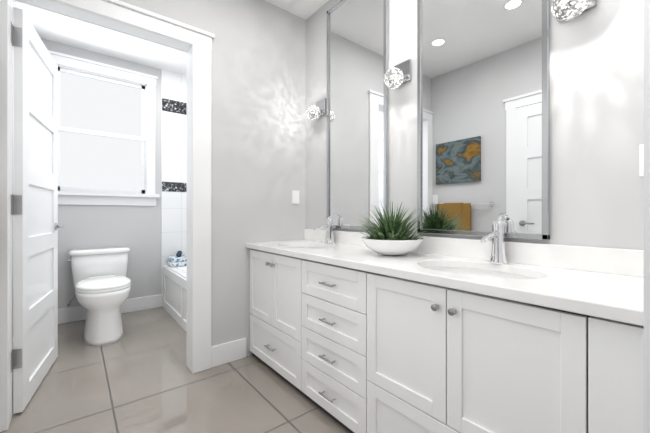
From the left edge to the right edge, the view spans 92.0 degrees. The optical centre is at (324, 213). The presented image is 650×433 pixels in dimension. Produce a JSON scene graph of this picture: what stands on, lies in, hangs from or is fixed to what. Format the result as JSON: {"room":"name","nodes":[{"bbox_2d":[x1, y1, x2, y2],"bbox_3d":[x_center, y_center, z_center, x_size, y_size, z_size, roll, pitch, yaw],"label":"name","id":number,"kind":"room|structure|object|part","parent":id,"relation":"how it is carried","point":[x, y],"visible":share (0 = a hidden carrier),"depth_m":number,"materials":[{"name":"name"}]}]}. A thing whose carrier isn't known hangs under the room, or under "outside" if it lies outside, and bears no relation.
{"room":"bathroom","nodes":[
{"label":"bathroom","id":0,"kind":"room"},
{"bbox_2d":[41,38,160,308],"bbox_3d":[-2.222,-0.320,3.814,2.060,2.940,0.120,0,0,-38],"label":"wall","id":1,"kind":"structure","parent":0,"point":[135,230],"depth_m":3.63,"materials":[{"name":"grey paint"}]},
{"bbox_2d":[48,50,159,205],"bbox_3d":[-2.505,-0.887,3.551,1.110,1.575,0.180,0,0,-38],"label":"window","id":2,"kind":"structure","parent":1,"relation":"in","point":[106,134],"depth_m":3.56,"materials":[{"name":"white glass"}]},
{"bbox_2d":[58,294,161,323],"bbox_3d":[-2.489,1.073,3.515,1.210,0.155,0.015,0,0,-39],"label":"baseboard","id":3,"kind":"structure","parent":1,"relation":"attached to","point":[71,314],"depth_m":3.65,"materials":[{"name":"white paint"}]},
{"bbox_2d":[161,69,186,306],"bbox_3d":[-1.707,-0.320,4.138,0.810,2.940,0.013,0,0,-39],"label":"tiled wall","id":4,"kind":"structure","parent":1,"relation":"attached to","point":[173,163],"depth_m":3.96,"materials":[{"name":"tile"}]},
{"bbox_2d":[15,0,328,75],"bbox_3d":[-0.563,-1.815,1.696,2.700,0.050,5.800,0,0,-38],"label":"ceiling","id":5,"kind":"structure","parent":0,"point":[54,27],"depth_m":3.19,"materials":[{"name":"white paint"}]},
{"bbox_2d":[0,307,348,432],"bbox_3d":[-0.563,1.175,1.696,2.700,0.050,5.800,0,0,-38],"label":"floor","id":6,"kind":"structure","parent":0,"point":[139,377],"depth_m":2.01,"materials":[{"name":"tile"}]},
{"bbox_2d":[67,247,130,345],"bbox_3d":[-2.218,0.764,3.119,0.550,0.772,0.938,0,0,-38],"label":"toilet","id":7,"kind":"object","parent":6,"relation":"on","point":[102,283],"visible":1,"depth_m":2.89,"materials":[{"name":"white ceramic"}]},
{"bbox_3d":[-2.425,0.402,3.394,0.532,0.047,0.248,0,0,-38],"label":"lid","id":8,"kind":"part","parent":7,"relation":"part of","materials":[{"name":"white ceramic"}]},
{"bbox_3d":[-2.426,0.637,3.396,0.500,0.425,0.226,0,0,-38],"label":"tank","id":9,"kind":"part","parent":7,"relation":"part of","materials":[{"name":"white ceramic"}]},
{"bbox_3d":[-2.130,0.668,3.024,0.436,0.057,0.651,0,0,-38],"label":"seat","id":10,"kind":"part","parent":7,"relation":"part of","materials":[{"name":"white ceramic"}]},
{"bbox_2d":[163,265,186,331],"bbox_3d":[-1.141,0.890,3.440,0.801,0.520,1.778,0,0,-38],"label":"bathtub","id":11,"kind":"object","parent":6,"relation":"on","point":[175,293],"visible":0.21,"depth_m":3.43,"materials":[{"name":"white ceramic"}]},
{"bbox_2d":[166,251,186,266],"bbox_3d":[-1.785,0.544,3.866,0.260,0.167,0.270,0,0,-38],"label":"towels","id":12,"kind":"object","parent":11,"relation":"on","point":[178,259],"visible":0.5,"depth_m":3.76,"materials":[{"name":"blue fabric"}]},
{"bbox_2d":[246,245,643,432],"bbox_3d":[0.313,0.711,1.802,0.590,0.877,2.320,0,0,-38],"label":"bathroom vanity","id":13,"kind":"object","parent":6,"relation":"on","point":[351,332],"depth_m":1.23,"materials":[{"name":"white wood"}]},
{"bbox_2d":[246,241,643,320],"bbox_3d":[0.315,0.253,1.804,0.585,0.038,2.320,0,0,-38],"label":"countertop","id":14,"kind":"structure","parent":13,"relation":"on","point":[620,294],"depth_m":1.16,"materials":[{"name":"white stone"}]},
{"bbox_2d":[290,245,329,248],"bbox_3d":[-0.138,0.340,2.366,0.414,0.160,0.547,0,0,-38],"label":"sink","id":15,"kind":"object","parent":14,"relation":"in","point":[291,246],"depth_m":2.58,"materials":[{"name":"white ceramic"}]},
{"bbox_2d":[314,213,334,243],"bbox_3d":[-0.004,0.114,2.473,0.192,0.240,0.082,0,0,-38],"label":"faucet","id":16,"kind":"object","parent":14,"relation":"on","point":[328,226],"visible":1,"depth_m":2.48,"materials":[{"name":"silver metal"}]},
{"bbox_2d":[355,201,443,255],"bbox_3d":[0.341,0.075,1.789,0.480,0.318,0.602,0,0,-38],"label":"potted plant","id":17,"kind":"object","parent":14,"relation":"on","point":[390,235],"visible":1,"depth_m":1.71,"materials":[{"name":"green plant"}]},
{"bbox_2d":[422,261,541,280],"bbox_3d":[0.655,0.340,1.369,0.414,0.160,0.548,0,0,-38],"label":"sink","id":18,"kind":"object","parent":14,"relation":"in","point":[478,270],"depth_m":1.53,"materials":[{"name":"white ceramic"}]},
{"bbox_2d":[481,213,507,263],"bbox_3d":[0.789,0.114,1.475,0.192,0.240,0.082,0,0,-38],"label":"faucet","id":19,"kind":"object","parent":14,"relation":"on","point":[496,235],"visible":1,"depth_m":1.48,"materials":[{"name":"silver metal"}]},
{"bbox_2d":[120,0,305,355],"bbox_3d":[-1.021,-0.320,2.303,2.060,2.940,0.120,0,0,-38],"label":"wall","id":20,"kind":"structure","parent":0,"point":[258,113],"depth_m":2.54,"materials":[{"name":"grey paint"}]},
{"bbox_2d":[12,7,63,413],"bbox_3d":[-1.952,-0.019,2.143,0.149,2.315,0.824,0,0,-29],"label":"door","id":21,"kind":"structure","parent":20,"relation":"in","point":[36,226],"depth_m":2.00,"materials":[{"name":"white paint"}]},
{"bbox_3d":[-2.057,0.098,2.423,0.054,0.056,0.148,0,0,-29],"label":"handle","id":22,"kind":"part","parent":21,"relation":"part of","materials":[{"name":"silver metal"}]},
{"bbox_2d":[0,0,214,431],"bbox_3d":[-1.353,-0.095,2.039,1.209,2.490,0.192,0,0,-38],"label":"door frame","id":23,"kind":"structure","parent":20,"relation":"attached to","point":[192,42],"depth_m":2.19,"materials":[{"name":"white paint"}]},
{"bbox_2d":[211,338,245,367],"bbox_3d":[-0.744,1.073,2.437,0.280,0.155,0.015,0,0,-39],"label":"baseboard","id":24,"kind":"structure","parent":20,"relation":"attached to","point":[227,352],"depth_m":2.43,"materials":[{"name":"white paint"}]},
{"bbox_2d":[292,190,298,203],"bbox_3d":[-0.263,-0.150,2.824,0.075,0.120,0.007,0,0,-38],"label":"light switch","id":25,"kind":"object","parent":20,"relation":"attached to","point":[295,197],"visible":1,"depth_m":2.82,"materials":[{"name":"white plastic"}]},
{"bbox_2d":[361,235,423,255],"bbox_3d":[0.386,0.186,1.812,0.352,0.096,0.352,0,0,-38],"label":"bowl","id":26,"kind":"object","parent":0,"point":[385,245],"depth_m":1.69,"materials":[{"name":"white ceramic"}]},
{"bbox_2d":[306,0,643,249],"bbox_3d":[-0.007,-0.320,2.780,0.120,2.940,4.495,0,0,-38],"label":"wall","id":27,"kind":"structure","parent":0,"point":[596,114],"depth_m":1.33,"materials":[{"name":"grey paint"}]},
{"bbox_2d":[306,98,326,119],"bbox_3d":[-0.087,-0.884,2.656,0.155,0.182,0.130,0,0,-38],"label":"sconce","id":28,"kind":"object","parent":27,"relation":"attached to","point":[317,110],"visible":1,"depth_m":2.63,"materials":[{"name":"glass"}]},
{"bbox_2d":[327,0,387,229],"bbox_3d":[0.222,-0.785,2.372,0.026,1.800,0.640,0,0,-38],"label":"mirror","id":29,"kind":"object","parent":27,"relation":"attached to","point":[357,112],"visible":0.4,"depth_m":2.34,"materials":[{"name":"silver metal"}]},
{"bbox_2d":[384,59,410,88],"bbox_3d":[0.445,-0.884,1.987,0.155,0.182,0.130,0,0,-38],"label":"sconce","id":30,"kind":"object","parent":27,"relation":"attached to","point":[397,76],"visible":1,"depth_m":1.96,"materials":[{"name":"glass"}]},
{"bbox_2d":[302,229,643,276],"bbox_3d":[0.536,0.185,1.980,0.019,0.099,2.320,0,0,-38],"label":"backsplash","id":31,"kind":"structure","parent":27,"relation":"attached to","point":[600,259],"depth_m":1.43,"materials":[{"name":"white stone"}]},
{"bbox_2d":[417,0,549,239],"bbox_3d":[0.785,-0.785,1.663,0.026,1.800,0.680,0,0,-38],"label":"mirror","id":32,"kind":"object","parent":27,"relation":"attached to","point":[483,114],"visible":0.85,"depth_m":1.62,"materials":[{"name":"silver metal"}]},
{"bbox_2d":[551,0,595,21],"bbox_3d":[1.006,-0.884,1.283,0.155,0.182,0.130,0,0,-38],"label":"sconce","id":33,"kind":"object","parent":27,"relation":"attached to","point":[563,10],"visible":1,"depth_m":1.26,"materials":[{"name":"glass"}]},
{"bbox_2d":[639,144,643,176],"bbox_3d":[1.207,-0.200,1.149,0.007,0.120,0.080,0,0,-38],"label":"light switch","id":34,"kind":"object","parent":27,"relation":"attached to","point":[641,160],"visible":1,"depth_m":1.17,"materials":[{"name":"white plastic"}]},
{"bbox_3d":[0.501,-0.320,0.390,2.060,2.940,0.120,0,0,-39],"label":"wall","id":35,"kind":"structure","parent":0,"visible":0},
{"bbox_2d":[644,0,649,432],"bbox_3d":[0.211,-0.035,0.172,1.015,2.370,0.140,0,0,-38],"label":"door frame","id":36,"kind":"structure","parent":35,"relation":"attached to","point":[646,216],"depth_m":0.48,"materials":[{"name":"white paint"}]}
]}

